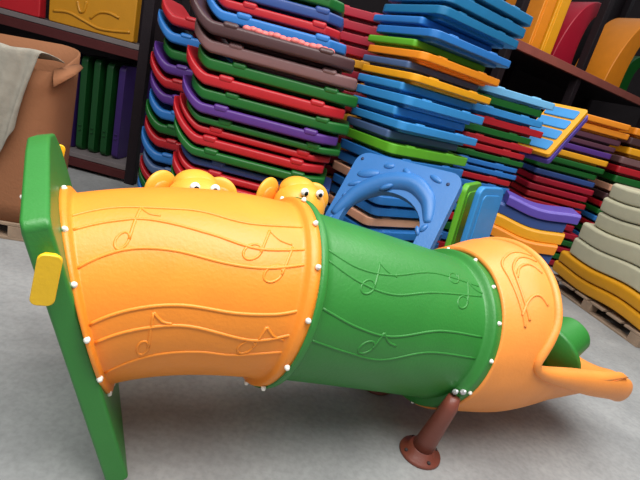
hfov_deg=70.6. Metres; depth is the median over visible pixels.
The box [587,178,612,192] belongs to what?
board
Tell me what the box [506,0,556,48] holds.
board
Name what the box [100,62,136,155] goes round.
board
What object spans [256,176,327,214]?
elephant
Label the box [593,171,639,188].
board
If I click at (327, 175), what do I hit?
board
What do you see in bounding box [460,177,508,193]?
board
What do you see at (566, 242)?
board
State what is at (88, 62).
board
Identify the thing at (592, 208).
board
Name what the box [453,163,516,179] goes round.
board
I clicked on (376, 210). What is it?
board
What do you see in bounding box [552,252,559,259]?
board
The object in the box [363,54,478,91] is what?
board
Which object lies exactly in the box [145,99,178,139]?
board
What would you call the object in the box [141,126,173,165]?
board
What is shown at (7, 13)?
shelf
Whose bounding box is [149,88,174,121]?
board
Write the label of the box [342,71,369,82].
board
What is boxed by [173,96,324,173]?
board
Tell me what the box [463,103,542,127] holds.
board
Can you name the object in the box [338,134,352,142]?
board
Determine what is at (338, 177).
board
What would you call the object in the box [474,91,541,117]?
board
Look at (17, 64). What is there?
cloth
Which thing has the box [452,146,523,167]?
board
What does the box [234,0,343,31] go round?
board
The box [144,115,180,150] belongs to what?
board
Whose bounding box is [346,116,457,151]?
board
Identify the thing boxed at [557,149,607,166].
board
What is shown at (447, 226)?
board
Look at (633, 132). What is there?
board
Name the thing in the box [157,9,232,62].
board
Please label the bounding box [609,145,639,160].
board
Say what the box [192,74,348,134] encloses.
board
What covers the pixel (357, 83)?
board
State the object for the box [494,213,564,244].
board
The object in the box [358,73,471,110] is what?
board
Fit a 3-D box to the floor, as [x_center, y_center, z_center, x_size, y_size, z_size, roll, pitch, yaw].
[-0.133,0.497,3.337,16.000,0.100,16.000,15,19,0]
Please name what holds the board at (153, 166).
on the board at (146, 173)
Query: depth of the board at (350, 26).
3.97 m
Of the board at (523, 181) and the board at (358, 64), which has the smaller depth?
the board at (358, 64)
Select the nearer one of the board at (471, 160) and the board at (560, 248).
the board at (471, 160)
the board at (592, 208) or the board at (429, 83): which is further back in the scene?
the board at (592, 208)
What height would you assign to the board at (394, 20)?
0.073 m
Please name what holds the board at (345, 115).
on the board
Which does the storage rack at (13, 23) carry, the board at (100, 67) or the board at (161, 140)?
the board at (100, 67)
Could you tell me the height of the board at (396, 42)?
0.073 m
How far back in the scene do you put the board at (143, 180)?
4.33 m
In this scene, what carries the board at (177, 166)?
on the board at (172, 169)
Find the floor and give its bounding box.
[0,165,639,479]
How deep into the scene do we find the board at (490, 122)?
4.31 m
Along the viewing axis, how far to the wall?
10.05 m
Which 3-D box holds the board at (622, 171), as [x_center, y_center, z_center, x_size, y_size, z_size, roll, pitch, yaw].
[4.173,-0.893,6.071,0.760,0.118,0.600,14,19,-2]
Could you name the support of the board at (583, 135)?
on the board at (580, 142)
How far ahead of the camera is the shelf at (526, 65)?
7.67 m
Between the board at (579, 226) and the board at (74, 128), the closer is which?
the board at (74, 128)
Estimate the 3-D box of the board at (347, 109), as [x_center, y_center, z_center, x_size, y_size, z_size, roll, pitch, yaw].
[0.217,-1.342,4.503,0.620,0.107,0.700,16,19,2]
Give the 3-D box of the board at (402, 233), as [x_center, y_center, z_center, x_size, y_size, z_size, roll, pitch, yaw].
[0.586,-0.156,4.189,0.960,0.107,0.690,1,23,-36]
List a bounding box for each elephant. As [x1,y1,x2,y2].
[144,169,236,191]
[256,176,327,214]
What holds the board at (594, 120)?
on the board at (593, 129)
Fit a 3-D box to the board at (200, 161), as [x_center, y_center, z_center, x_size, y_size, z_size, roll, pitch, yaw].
[-0.488,-0.634,3.750,1.210,0.179,0.704,15,19,-1]
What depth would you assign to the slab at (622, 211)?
4.55 m
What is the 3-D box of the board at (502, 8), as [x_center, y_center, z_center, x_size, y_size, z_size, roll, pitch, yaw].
[1.136,-1.858,3.570,0.960,0.102,0.690,1,23,-36]
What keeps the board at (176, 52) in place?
on the board at (173, 67)
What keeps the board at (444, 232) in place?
on the board at (441, 242)
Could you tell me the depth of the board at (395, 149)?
3.68 m
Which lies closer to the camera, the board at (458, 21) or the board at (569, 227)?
the board at (458, 21)
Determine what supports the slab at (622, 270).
on the slab at (615, 286)
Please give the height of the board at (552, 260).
0.098 m
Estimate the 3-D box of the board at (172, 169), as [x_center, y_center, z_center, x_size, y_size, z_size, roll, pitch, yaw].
[-0.580,-0.401,3.780,1.210,0.240,0.704,15,19,-1]
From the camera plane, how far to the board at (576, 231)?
6.33 m
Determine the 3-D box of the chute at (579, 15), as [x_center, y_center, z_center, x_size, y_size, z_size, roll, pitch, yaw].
[3.683,-3.233,7.017,0.710,1.024,0.640,2,23,-35]
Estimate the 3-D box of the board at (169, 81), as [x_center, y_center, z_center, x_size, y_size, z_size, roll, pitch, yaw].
[-1.047,-1.492,4.332,1.010,0.320,0.704,14,19,-2]
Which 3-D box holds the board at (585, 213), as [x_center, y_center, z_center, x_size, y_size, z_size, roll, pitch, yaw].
[4.008,-0.277,6.285,0.760,0.096,0.600,14,19,-2]
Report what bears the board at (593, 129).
on the board at (583, 135)
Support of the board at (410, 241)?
on the board
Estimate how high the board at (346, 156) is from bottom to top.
0.107 m
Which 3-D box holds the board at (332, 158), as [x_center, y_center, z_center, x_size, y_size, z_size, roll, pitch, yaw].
[0.095,-0.886,4.661,0.620,0.107,0.700,16,19,2]
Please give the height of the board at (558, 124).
0.557 m
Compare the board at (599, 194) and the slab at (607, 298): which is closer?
the slab at (607, 298)
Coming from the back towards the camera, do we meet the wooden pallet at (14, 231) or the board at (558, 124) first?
the board at (558, 124)
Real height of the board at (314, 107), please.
0.254 m
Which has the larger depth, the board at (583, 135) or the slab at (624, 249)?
the board at (583, 135)
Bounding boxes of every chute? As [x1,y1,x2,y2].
[550,2,601,63]
[575,18,639,86]
[619,56,639,90]
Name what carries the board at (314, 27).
on the board at (242, 19)
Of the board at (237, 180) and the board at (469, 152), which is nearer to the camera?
the board at (237, 180)
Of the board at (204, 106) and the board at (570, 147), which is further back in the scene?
the board at (570, 147)
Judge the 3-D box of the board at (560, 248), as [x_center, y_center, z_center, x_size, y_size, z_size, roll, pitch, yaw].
[2.953,-0.012,6.242,0.800,0.098,0.600,14,19,-2]
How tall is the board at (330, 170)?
0.107 m
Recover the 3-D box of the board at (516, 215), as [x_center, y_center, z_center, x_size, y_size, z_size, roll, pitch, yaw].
[1.891,-0.228,4.137,0.600,0.142,0.358,19,19,12]
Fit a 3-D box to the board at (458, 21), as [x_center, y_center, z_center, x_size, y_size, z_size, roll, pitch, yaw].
[1.048,-1.698,3.620,0.960,0.090,0.690,1,23,-36]
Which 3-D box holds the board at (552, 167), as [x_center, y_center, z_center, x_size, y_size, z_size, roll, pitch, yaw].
[3.101,-0.952,5.941,0.800,0.092,0.600,14,19,-2]
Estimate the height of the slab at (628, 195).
0.184 m
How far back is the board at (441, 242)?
4.62 m
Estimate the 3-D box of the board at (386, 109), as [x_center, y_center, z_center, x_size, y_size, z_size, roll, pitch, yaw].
[0.760,-1.076,3.885,0.860,0.090,0.570,1,23,-36]
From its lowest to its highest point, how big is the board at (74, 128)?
0.980 m
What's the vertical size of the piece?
0.426 m
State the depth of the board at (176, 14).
3.86 m
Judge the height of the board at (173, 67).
0.281 m
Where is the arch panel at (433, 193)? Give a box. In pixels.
[325,153,461,249]
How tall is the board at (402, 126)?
0.094 m
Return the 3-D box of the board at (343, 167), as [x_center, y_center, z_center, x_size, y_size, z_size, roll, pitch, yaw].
[0.658,-0.542,4.099,0.960,0.107,0.690,1,23,-36]
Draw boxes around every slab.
[552,260,639,329]
[559,250,639,311]
[570,237,639,291]
[578,222,639,266]
[594,212,639,243]
[600,197,639,224]
[609,183,639,207]
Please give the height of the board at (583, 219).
0.096 m
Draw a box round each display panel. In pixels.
[0,0,45,18]
[49,0,141,42]
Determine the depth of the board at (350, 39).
3.99 m
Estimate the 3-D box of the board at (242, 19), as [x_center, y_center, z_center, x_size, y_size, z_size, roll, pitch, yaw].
[-0.307,-1.622,3.444,1.070,0.208,0.544,15,19,-1]
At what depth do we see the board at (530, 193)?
5.77 m
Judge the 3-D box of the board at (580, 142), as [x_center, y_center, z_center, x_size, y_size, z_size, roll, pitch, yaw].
[3.271,-1.278,5.834,0.800,0.080,0.600,14,19,-2]
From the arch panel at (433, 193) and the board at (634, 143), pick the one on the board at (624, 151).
the board at (634, 143)
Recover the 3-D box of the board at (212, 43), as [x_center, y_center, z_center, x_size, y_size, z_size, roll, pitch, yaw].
[-0.299,-1.375,3.441,1.210,0.230,0.704,15,19,-1]
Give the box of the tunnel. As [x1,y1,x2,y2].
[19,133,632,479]
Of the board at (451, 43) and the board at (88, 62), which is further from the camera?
the board at (88, 62)
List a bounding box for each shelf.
[0,8,153,51]
[69,146,142,169]
[491,48,639,107]
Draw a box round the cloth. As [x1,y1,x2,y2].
[0,43,63,150]
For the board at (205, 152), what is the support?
on the board at (200, 161)
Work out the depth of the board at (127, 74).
4.83 m
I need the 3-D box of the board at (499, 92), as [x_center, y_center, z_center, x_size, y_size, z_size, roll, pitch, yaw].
[1.794,-1.416,4.440,0.800,0.097,0.600,10,19,-15]
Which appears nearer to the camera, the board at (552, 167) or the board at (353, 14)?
the board at (353, 14)
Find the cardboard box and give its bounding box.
[0,33,82,222]
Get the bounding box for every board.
[70,53,109,146]
[76,55,120,149]
[88,59,131,152]
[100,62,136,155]
[111,65,151,158]
[137,176,142,187]
[138,166,146,186]
[140,155,151,179]
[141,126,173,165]
[143,148,170,173]
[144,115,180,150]
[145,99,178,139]
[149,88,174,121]
[150,51,183,92]
[150,71,179,105]
[154,41,192,77]
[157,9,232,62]
[162,0,227,41]
[163,37,235,77]
[171,165,175,176]
[172,150,256,194]
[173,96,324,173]
[174,117,326,185]
[178,145,261,190]
[179,93,330,162]
[181,144,331,194]
[182,74,338,145]
[186,45,344,119]
[186,99,340,155]
[190,0,354,73]
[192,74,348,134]
[195,18,356,91]
[198,44,357,107]
[207,0,346,55]
[218,0,340,41]
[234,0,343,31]
[287,0,344,17]
[324,163,340,174]
[324,203,442,240]
[324,214,438,249]
[326,173,333,182]
[328,192,419,227]
[329,156,342,164]
[330,182,418,218]
[332,160,351,175]
[332,172,412,207]
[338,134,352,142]
[338,150,357,165]
[339,42,377,60]
[340,31,374,49]
[340,138,463,177]
[342,18,383,36]
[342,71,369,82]
[343,4,382,25]
[343,90,369,104]
[343,113,360,125]
[344,83,366,95]
[345,104,359,116]
[345,127,467,165]
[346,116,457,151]
[351,58,371,74]
[351,107,477,145]
[354,95,464,131]
[356,84,483,124]
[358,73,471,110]
[361,64,490,104]
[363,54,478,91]
[368,35,484,71]
[368,45,499,86]
[373,14,491,50]
[376,25,510,67]
[383,4,518,48]
[388,0,525,38]
[437,239,445,247]
[441,229,448,239]
[444,181,481,246]
[444,220,451,229]
[448,150,516,172]
[448,210,454,220]
[451,120,530,144]
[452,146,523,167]
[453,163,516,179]
[455,130,532,153]
[458,143,524,159]
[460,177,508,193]
[460,186,503,241]
[462,170,510,186]
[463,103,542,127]
[470,113,542,138]
[474,0,532,26]
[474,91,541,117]
[476,85,554,110]
[490,224,557,254]
[490,235,551,263]
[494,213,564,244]
[498,198,566,232]
[503,190,580,224]
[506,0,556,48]
[508,188,580,213]
[510,182,585,209]
[513,174,587,201]
[517,168,593,195]
[518,103,587,157]
[519,161,594,187]
[520,115,587,163]
[523,157,596,179]
[539,0,570,53]
[548,258,558,265]
[551,156,604,173]
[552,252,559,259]
[556,245,569,252]
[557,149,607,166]
[561,239,572,246]
[563,143,611,158]
[563,230,577,239]
[564,223,573,231]
[568,137,615,152]
[571,222,582,229]
[572,227,579,237]
[574,130,620,145]
[575,208,597,221]
[578,201,602,214]
[579,215,594,223]
[580,123,629,139]
[583,194,602,207]
[584,186,610,200]
[586,114,630,130]
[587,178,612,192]
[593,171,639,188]
[597,163,639,180]
[603,152,639,170]
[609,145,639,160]
[617,137,639,149]
[618,127,639,138]
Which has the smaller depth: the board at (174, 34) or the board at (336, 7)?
the board at (336, 7)
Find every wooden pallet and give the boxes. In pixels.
[0,220,23,241]
[554,274,639,347]
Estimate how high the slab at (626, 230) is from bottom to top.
0.194 m
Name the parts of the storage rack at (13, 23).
panel, post, post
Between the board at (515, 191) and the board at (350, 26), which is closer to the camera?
the board at (350, 26)
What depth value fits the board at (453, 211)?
4.52 m
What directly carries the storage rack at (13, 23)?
on the floor
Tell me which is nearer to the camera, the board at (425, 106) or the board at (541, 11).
the board at (425, 106)
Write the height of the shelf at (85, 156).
0.050 m
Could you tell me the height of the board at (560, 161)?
0.092 m
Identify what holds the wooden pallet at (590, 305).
on the floor
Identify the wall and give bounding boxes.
[189,0,639,179]
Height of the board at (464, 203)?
1.060 m
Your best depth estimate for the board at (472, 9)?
3.33 m
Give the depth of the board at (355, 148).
3.80 m
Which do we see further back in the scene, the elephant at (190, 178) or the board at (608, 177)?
the board at (608, 177)
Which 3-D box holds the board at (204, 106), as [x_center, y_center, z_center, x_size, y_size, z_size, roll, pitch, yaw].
[-0.425,-1.018,3.567,1.210,0.245,0.704,15,19,-1]
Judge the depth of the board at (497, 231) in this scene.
3.99 m
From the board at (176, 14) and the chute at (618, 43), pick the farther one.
the chute at (618, 43)
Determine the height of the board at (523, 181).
0.097 m
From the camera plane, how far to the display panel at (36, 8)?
4.41 m
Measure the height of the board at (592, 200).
0.096 m
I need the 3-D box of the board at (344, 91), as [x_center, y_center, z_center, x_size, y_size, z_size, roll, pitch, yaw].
[0.241,-1.433,4.471,0.620,0.107,0.700,16,19,2]
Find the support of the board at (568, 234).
on the board at (566, 242)
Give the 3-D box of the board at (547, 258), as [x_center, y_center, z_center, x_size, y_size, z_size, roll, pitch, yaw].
[1.816,0.051,4.234,0.600,0.142,0.358,19,19,12]
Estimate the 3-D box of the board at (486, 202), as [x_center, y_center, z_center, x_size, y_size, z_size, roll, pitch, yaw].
[1.247,0.091,3.715,0.420,1.080,0.118,-4,27,-45]
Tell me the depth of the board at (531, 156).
4.68 m
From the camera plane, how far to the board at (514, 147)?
4.34 m
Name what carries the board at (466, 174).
on the board at (463, 180)
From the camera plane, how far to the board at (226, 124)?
3.32 m
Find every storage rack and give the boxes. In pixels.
[0,0,191,184]
[484,0,639,194]
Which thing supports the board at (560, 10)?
on the storage rack at (532, 71)
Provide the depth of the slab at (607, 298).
4.59 m
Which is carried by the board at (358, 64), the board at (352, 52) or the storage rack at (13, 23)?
the board at (352, 52)
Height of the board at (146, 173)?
0.253 m
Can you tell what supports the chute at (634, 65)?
on the storage rack at (532, 71)
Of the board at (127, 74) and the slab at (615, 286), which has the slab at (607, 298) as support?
the slab at (615, 286)
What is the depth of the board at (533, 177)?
5.71 m
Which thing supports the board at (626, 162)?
on the board at (622, 171)
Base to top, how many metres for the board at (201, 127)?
0.252 m
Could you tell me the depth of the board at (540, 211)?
3.92 m
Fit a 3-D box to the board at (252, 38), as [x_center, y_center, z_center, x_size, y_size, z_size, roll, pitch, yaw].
[-0.313,-1.511,3.354,1.210,0.294,0.704,15,19,-1]
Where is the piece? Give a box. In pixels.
[542,317,589,368]
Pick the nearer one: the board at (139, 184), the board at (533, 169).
the board at (139, 184)
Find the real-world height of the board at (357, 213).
0.107 m
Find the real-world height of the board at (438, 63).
0.084 m
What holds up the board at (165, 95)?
on the board at (164, 111)
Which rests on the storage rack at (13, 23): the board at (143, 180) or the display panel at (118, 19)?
the display panel at (118, 19)
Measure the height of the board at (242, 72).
0.179 m
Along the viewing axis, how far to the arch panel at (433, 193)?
2.97 m
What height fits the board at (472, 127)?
0.090 m
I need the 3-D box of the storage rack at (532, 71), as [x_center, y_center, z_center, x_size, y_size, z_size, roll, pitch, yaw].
[3.900,-2.463,7.645,4.595,4.544,1.350,2,23,-35]
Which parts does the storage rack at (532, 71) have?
post, post, post, post, post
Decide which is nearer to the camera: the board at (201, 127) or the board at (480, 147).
the board at (201, 127)
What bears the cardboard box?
on the wooden pallet at (14, 231)

